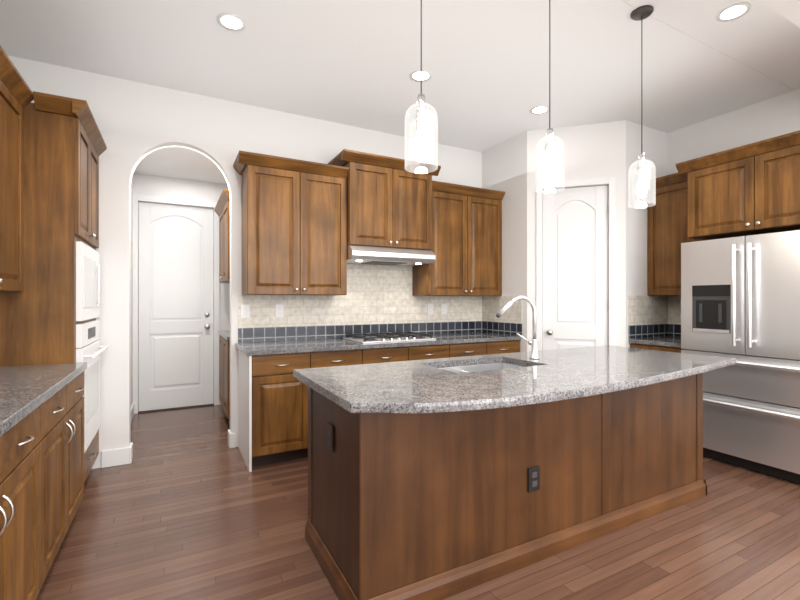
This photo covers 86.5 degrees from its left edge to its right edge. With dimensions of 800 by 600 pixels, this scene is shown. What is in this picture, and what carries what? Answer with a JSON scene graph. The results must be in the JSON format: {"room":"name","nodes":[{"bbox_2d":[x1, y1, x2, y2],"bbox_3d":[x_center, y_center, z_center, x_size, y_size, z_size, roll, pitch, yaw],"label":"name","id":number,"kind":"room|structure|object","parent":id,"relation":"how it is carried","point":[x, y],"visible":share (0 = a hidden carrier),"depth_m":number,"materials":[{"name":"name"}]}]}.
{"room":"kitchen","nodes":[
{"label":"kitchen","id":0,"kind":"room"},
{"bbox_2d":[131,176,132,405],"bbox_3d":[-2.744,-0.075,4.170,0.100,2.750,1.700,0,0,-28],"label":"wall","id":1,"kind":"structure","parent":0,"point":[132,291],"depth_m":4.81,"materials":[{"name":"white paint"}]},
{"bbox_2d":[134,146,226,183],"bbox_3d":[-2.174,-1.490,4.473,1.390,0.080,1.700,0,0,-28],"label":"ceiling","id":2,"kind":"structure","parent":0,"point":[181,163],"depth_m":4.62,"materials":[{"name":"white paint"}]},
{"bbox_2d":[133,173,229,410],"bbox_3d":[-2.550,-0.075,5.179,1.190,2.750,0.100,0,0,-28],"label":"wall","id":3,"kind":"structure","parent":0,"point":[158,186],"depth_m":5.12,"materials":[{"name":"white paint"}]},
{"bbox_2d":[139,202,212,410],"bbox_3d":[-2.660,0.076,5.077,0.794,2.424,0.107,0,0,-28],"label":"hall door","id":4,"kind":"structure","parent":3,"relation":"in","point":[175,306],"depth_m":5.09,"materials":[{"name":"white wood"}]},
{"bbox_2d":[133,194,219,413],"bbox_3d":[-2.672,0.048,5.100,0.930,2.505,0.125,0,0,-28],"label":"door frame","id":5,"kind":"structure","parent":3,"relation":"attached to","point":[136,198],"depth_m":5.02,"materials":[{"name":"white wood"}]},
{"bbox_2d":[7,55,481,468],"bbox_3d":[-0.930,-0.225,4.104,4.450,3.050,0.120,0,0,-28],"label":"wall","id":6,"kind":"structure","parent":0,"point":[137,122],"depth_m":3.48,"materials":[{"name":"white paint"}]},
{"bbox_2d":[101,403,234,467],"bbox_3d":[-0.470,1.235,4.467,4.394,0.130,3.110,0,0,-28],"label":"baseboard","id":7,"kind":"structure","parent":6,"relation":"attached to","point":[116,457],"depth_m":3.35,"materials":[{"name":"white wood"}]},
{"bbox_2d":[233,150,348,294],"bbox_3d":[-0.965,-0.620,3.789,0.934,1.150,0.400,0,0,-28],"label":"upper cabinet","id":8,"kind":"object","parent":6,"relation":"attached to","point":[294,226],"visible":1,"depth_m":3.65,"materials":[{"name":"brown wood"}]},
{"bbox_2d":[238,264,521,342],"bbox_3d":[-0.077,0.007,4.115,2.728,0.743,0.658,0,0,-28],"label":"backsplash","id":9,"kind":"structure","parent":6,"relation":"attached to","point":[378,299],"depth_m":4.37,"materials":[{"name":"tile"}]},
{"bbox_2d":[241,305,249,317],"bbox_3d":[-1.377,0.100,3.782,0.075,0.118,0.007,0,0,-28],"label":"electrical outlet","id":10,"kind":"object","parent":9,"relation":"attached to","point":[245,311],"visible":1,"depth_m":3.78,"materials":[{"name":"white plastic"}]},
{"bbox_2d":[275,304,283,316],"bbox_3d":[-1.112,0.100,3.923,0.075,0.118,0.007,0,0,-28],"label":"electrical outlet","id":11,"kind":"object","parent":9,"relation":"attached to","point":[279,310],"visible":1,"depth_m":3.92,"materials":[{"name":"white plastic"}]},
{"bbox_2d":[427,304,432,313],"bbox_3d":[0.336,0.100,4.693,0.075,0.118,0.007,0,0,-28],"label":"electrical outlet","id":12,"kind":"object","parent":9,"relation":"attached to","point":[429,308],"visible":1,"depth_m":4.69,"materials":[{"name":"white plastic"}]},
{"bbox_2d":[441,304,446,313],"bbox_3d":[0.495,0.100,4.777,0.075,0.118,0.007,0,0,-28],"label":"electrical outlet","id":13,"kind":"object","parent":9,"relation":"attached to","point":[443,308],"visible":1,"depth_m":4.77,"materials":[{"name":"white plastic"}]},
{"bbox_2d":[328,149,440,249],"bbox_3d":[-0.150,-0.917,4.191,1.020,0.835,0.455,0,0,-28],"label":"upper cabinet","id":14,"kind":"object","parent":6,"relation":"attached to","point":[389,201],"visible":0.88,"depth_m":4.01,"materials":[{"name":"brown wood"}]},
{"bbox_2d":[347,245,435,265],"bbox_3d":[-0.146,-0.429,4.184,0.876,0.140,0.470,0,0,-28],"label":"range hood","id":15,"kind":"object","parent":14,"relation":"attached to","point":[359,254],"visible":0.94,"depth_m":4.01,"materials":[{"name":"silver metal"}]},
{"bbox_2d":[412,181,504,295],"bbox_3d":[0.647,-0.620,4.645,0.952,1.150,0.400,0,0,-28],"label":"upper cabinet","id":16,"kind":"object","parent":6,"relation":"attached to","point":[466,250],"visible":0.94,"depth_m":4.49,"materials":[{"name":"brown wood"}]},
{"bbox_2d":[0,0,799,152],"bbox_3d":[1.307,-1.788,1.216,6.290,0.083,7.320,0,0,-28],"label":"ceiling","id":17,"kind":"structure","parent":0,"point":[357,63],"depth_m":3.04,"materials":[{"name":"white paint"}]},
{"bbox_2d":[217,13,245,30],"bbox_3d":[-1.060,-1.746,2.675,0.170,0.006,0.170,0,0,-28],"label":"recessed light","id":18,"kind":"object","parent":17,"relation":"in","point":[230,22],"visible":1,"depth_m":2.67,"materials":[{"name":"white"}]},
{"bbox_2d":[410,70,431,81],"bbox_3d":[0.163,-1.746,3.314,0.170,0.006,0.170,0,0,-28],"label":"recessed light","id":19,"kind":"object","parent":17,"relation":"in","point":[416,75],"visible":0.83,"depth_m":3.31,"materials":[{"name":"white"}]},
{"bbox_2d":[405,0,437,172],"bbox_3d":[0.092,-1.161,1.850,0.144,1.178,0.144,0,0,-28],"label":"pendant light","id":20,"kind":"object","parent":17,"relation":"hanging from","point":[421,106],"visible":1,"depth_m":1.83,"materials":[{"name":"glass"}]},
{"bbox_2d":[530,106,548,114],"bbox_3d":[1.284,-1.746,3.911,0.170,0.006,0.170,0,0,-28],"label":"recessed light","id":21,"kind":"object","parent":17,"relation":"in","point":[537,110],"visible":0.98,"depth_m":3.91,"materials":[{"name":"white"}]},
{"bbox_2d":[535,0,564,192],"bbox_3d":[0.781,-1.161,2.216,0.144,1.178,0.144,0,0,-28],"label":"pendant light","id":22,"kind":"object","parent":17,"relation":"hanging from","point":[548,140],"visible":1,"depth_m":2.20,"materials":[{"name":"glass"}]},
{"bbox_2d":[628,5,655,207],"bbox_3d":[1.470,-1.161,2.582,0.144,1.178,0.144,0,0,-28],"label":"pendant light","id":23,"kind":"object","parent":17,"relation":"hanging from","point":[641,13],"visible":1,"depth_m":2.57,"materials":[{"name":"glass"}]},
{"bbox_2d":[716,2,750,21],"bbox_3d":[2.024,-1.746,2.583,0.170,0.006,0.170,0,0,-28],"label":"recessed light","id":24,"kind":"object","parent":17,"relation":"in","point":[733,12],"visible":1,"depth_m":2.58,"materials":[{"name":"white"}]},
{"bbox_2d":[36,405,799,599],"bbox_3d":[0.772,1.325,2.223,6.290,0.050,9.600,0,0,-28],"label":"floor","id":25,"kind":"structure","parent":0,"point":[185,504],"depth_m":2.29,"materials":[{"name":"brown wood"}]},
{"bbox_2d":[0,371,83,599],"bbox_3d":[-1.090,0.861,0.382,0.670,0.879,4.698,0,0,-28],"label":"base cabinet","id":26,"kind":"object","parent":25,"relation":"on","point":[41,470],"visible":0.98,"depth_m":1.73,"materials":[{"name":"brown wood"}]},
{"bbox_2d":[0,362,86,435],"bbox_3d":[-1.099,0.400,0.377,0.650,0.039,4.698,0,0,-28],"label":"countertop","id":27,"kind":"structure","parent":26,"relation":"on","point":[25,391],"depth_m":1.89,"materials":[{"name":"stone"}]},
{"bbox_2d":[0,91,106,482],"bbox_3d":[-2.371,0.052,2.776,0.655,2.495,0.868,0,0,-28],"label":"tall cabinet","id":28,"kind":"object","parent":25,"relation":"on","point":[65,147],"visible":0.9,"depth_m":2.53,"materials":[{"name":"brown wood"}]},
{"bbox_2d":[76,241,99,320],"bbox_3d":[-2.134,-0.115,2.942,0.058,0.490,0.728,0,0,-28],"label":"microwave","id":29,"kind":"object","parent":28,"relation":"in","point":[87,282],"visible":0.98,"depth_m":2.77,"materials":[{"name":"white"}]},
{"bbox_2d":[76,320,109,452],"bbox_3d":[-2.117,0.557,2.951,0.096,0.815,0.728,0,0,-28],"label":"wall oven","id":30,"kind":"object","parent":28,"relation":"in","point":[89,350],"visible":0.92,"depth_m":2.86,"materials":[{"name":"white metal"}]},
{"bbox_2d":[218,330,229,418],"bbox_3d":[-1.802,0.833,4.705,0.310,0.935,0.940,0,0,-28],"label":"base cabinet","id":31,"kind":"object","parent":25,"relation":"on","point":[224,368],"visible":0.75,"depth_m":4.53,"materials":[{"name":"brown wood"}]},
{"bbox_2d":[238,349,369,471],"bbox_3d":[-0.852,0.861,3.715,0.983,0.880,0.635,0,0,-28],"label":"base cabinet","id":32,"kind":"object","parent":25,"relation":"on","point":[272,409],"depth_m":3.34,"materials":[{"name":"brown wood"}]},
{"bbox_2d":[236,332,520,355],"bbox_3d":[-0.087,0.400,4.114,2.748,0.039,0.650,0,0,-28],"label":"countertop","id":33,"kind":"structure","parent":32,"relation":"on","point":[278,347],"depth_m":3.73,"materials":[{"name":"stone"}]},
{"bbox_2d":[342,332,435,342],"bbox_3d":[-0.109,0.355,4.113,0.760,0.047,0.510,0,0,-28],"label":"cooktop","id":34,"kind":"object","parent":33,"relation":"in","point":[384,337],"visible":1,"depth_m":4.00,"materials":[{"name":"silver metal"}]},
{"bbox_2d":[370,344,457,363],"bbox_3d":[-0.073,0.861,4.130,1.022,0.880,0.635,0,0,-28],"label":"base cabinet","id":35,"kind":"object","parent":25,"relation":"on","point":[392,354],"depth_m":3.87,"materials":[{"name":"brown wood"}]},
{"bbox_2d":[458,340,519,356],"bbox_3d":[0.697,0.861,4.539,0.963,0.880,0.635,0,0,-28],"label":"base cabinet","id":36,"kind":"object","parent":25,"relation":"on","point":[511,346],"depth_m":4.28,"materials":[{"name":"brown wood"}]},
{"bbox_2d":[305,373,706,599],"bbox_3d":[0.765,0.861,2.576,2.510,0.879,0.750,0,0,-28],"label":"kitchen island","id":37,"kind":"object","parent":25,"relation":"on","point":[433,506],"visible":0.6,"depth_m":2.02,"materials":[{"name":"brown wood"}]},
{"bbox_2d":[327,423,332,452],"bbox_3d":[-0.325,0.640,1.979,0.007,0.118,0.075,0,0,-28],"label":"outlet","id":38,"kind":"object","parent":37,"relation":"attached to","point":[330,437],"visible":0.96,"depth_m":1.97,"materials":[{"name":"black plastic"}]},
{"bbox_2d":[293,345,735,413],"bbox_3d":[0.837,0.400,2.469,2.645,0.039,1.086,0,0,-28],"label":"island countertop","id":39,"kind":"structure","parent":37,"relation":"on","point":[416,386],"depth_m":2.08,"materials":[{"name":"stone"}]},
{"bbox_2d":[439,362,524,372],"bbox_3d":[0.496,0.531,2.529,0.674,0.220,0.424,0,0,-28],"label":"sink","id":40,"kind":"object","parent":39,"relation":"in","point":[478,367],"visible":0.02,"depth_m":2.76,"materials":[{"name":"silver metal"}]},
{"bbox_2d":[496,296,539,358],"bbox_3d":[0.742,0.175,2.723,0.316,0.408,0.136,0,0,-28],"label":"faucet","id":41,"kind":"object","parent":39,"relation":"on","point":[533,342],"visible":1,"depth_m":2.73,"materials":[{"name":"silver metal"}]},
{"bbox_2d":[528,466,539,491],"bbox_3d":[0.667,0.890,2.112,0.075,0.118,0.007,0,0,-28],"label":"electrical outlet","id":42,"kind":"object","parent":37,"relation":"attached to","point":[533,478],"depth_m":2.11,"materials":[{"name":"black plastic"}]},
{"bbox_2d":[630,343,684,352],"bbox_3d":[2.632,0.861,4.066,0.670,0.879,0.528,0,0,-28],"label":"base cabinet","id":43,"kind":"object","parent":25,"relation":"on","point":[658,348],"depth_m":3.93,"materials":[{"name":"brown wood"}]},
{"bbox_2d":[629,336,680,347],"bbox_3d":[2.641,0.400,4.070,0.650,0.039,0.528,0,0,-28],"label":"countertop","id":44,"kind":"structure","parent":43,"relation":"on","point":[668,341],"depth_m":3.99,"materials":[{"name":"stone"}]},
{"bbox_2d":[681,230,799,483],"bbox_3d":[2.911,0.402,3.377,0.825,1.773,0.920,0,0,-28],"label":"fridge","id":45,"kind":"object","parent":25,"relation":"on","point":[740,299],"visible":0.85,"depth_m":3.18,"materials":[{"name":"grey metal"}]},
{"bbox_2d":[482,133,523,351],"bbox_3d":[1.178,-0.225,4.771,0.100,3.050,0.680,0,0,-28],"label":"wall","id":46,"kind":"structure","parent":0,"point":[503,166],"depth_m":4.62,"materials":[{"name":"white paint"}]},
{"bbox_2d":[524,120,628,351],"bbox_3d":[1.772,-0.225,4.320,0.990,3.050,0.106,0,0,17],"label":"wall","id":47,"kind":"structure","parent":0,"point":[596,150],"depth_m":4.23,"materials":[{"name":"white paint"}]},
{"bbox_2d":[542,185,607,349],"bbox_3d":[1.764,0.076,4.311,0.471,2.424,0.457,0,0,-28],"label":"pantry door","id":48,"kind":"structure","parent":47,"relation":"in","point":[574,267],"depth_m":4.30,"materials":[{"name":"white wood"}]},
{"bbox_2d":[536,177,615,350],"bbox_3d":[1.754,0.050,4.261,0.534,2.500,0.534,0,0,-28],"label":"door frame","id":49,"kind":"structure","parent":47,"relation":"attached to","point":[611,181],"depth_m":4.18,"materials":[{"name":"white painted wood"}]},
{"bbox_2d":[629,121,666,347],"bbox_3d":[2.499,-0.225,4.353,0.640,3.050,0.100,0,0,-28],"label":"wall","id":50,"kind":"structure","parent":0,"point":[654,145],"depth_m":4.24,"materials":[{"name":"white paint"}]},
{"bbox_2d":[628,295,680,338],"bbox_3d":[2.641,0.168,4.070,0.650,0.423,0.528,0,0,-28],"label":"backsplash","id":51,"kind":"structure","parent":50,"relation":"attached to","point":[654,316],"depth_m":4.33,"materials":[{"name":"tile"}]},
{"bbox_2d":[667,89,799,174],"bbox_3d":[4.168,-0.225,2.024,0.120,3.050,5.820,0,0,-28],"label":"wall","id":52,"kind":"structure","parent":0,"point":[779,115],"depth_m":3.91,"materials":[{"name":"white paint"}]},
{"bbox_2d":[646,173,704,295],"bbox_3d":[2.751,-0.620,4.130,0.400,1.150,0.527,0,0,-28],"label":"upper cabinet","id":53,"kind":"object","parent":52,"relation":"attached to","point":[667,224],"visible":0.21,"depth_m":4.12,"materials":[{"name":"brown wood"}]},
{"bbox_2d":[676,130,799,239],"bbox_3d":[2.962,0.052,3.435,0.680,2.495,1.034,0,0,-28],"label":"upper cabinet","id":54,"kind":"object","parent":52,"relation":"attached to","point":[750,189],"visible":1,"depth_m":3.32,"materials":[{"name":"brown wood"}]},
{"bbox_2d":[759,0,799,27],"bbox_3d":[2.011,-1.599,-0.108,5.690,0.299,4.080,0,0,-28],"label":"ceiling","id":55,"kind":"structure","parent":0,"point":[789,10],"depth_m":2.11,"materials":[{"name":"white paint"}]},
{"bbox_3d":[-1.605,-0.075,4.776,0.100,2.750,1.700,0,0,-28],"label":"wall","id":56,"kind":"structure","parent":0,"visible":0},
{"bbox_2d":[214,189,229,282],"bbox_3d":[-1.819,-0.642,4.696,0.350,0.885,1.040,0,0,-28],"label":"upper cabinet","id":57,"kind":"object","parent":56,"relation":"attached to","point":[222,209],"visible":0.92,"depth_m":4.52,"materials":[{"name":"brown wood"}]},
{"bbox_3d":[-1.258,-0.225,-0.148,0.120,3.050,7.320,0,0,-28],"label":"wall","id":58,"kind":"structure","parent":0,"visible":0},
{"bbox_2d":[0,57,27,291],"bbox_3d":[-2.086,-0.620,1.914,0.350,1.150,1.058,0,0,-28],"label":"upper cabinet","id":59,"kind":"object","parent":58,"relation":"attached to","point":[16,95],"depth_m":2.28,"materials":[{"name":"brown wood"}]}
]}

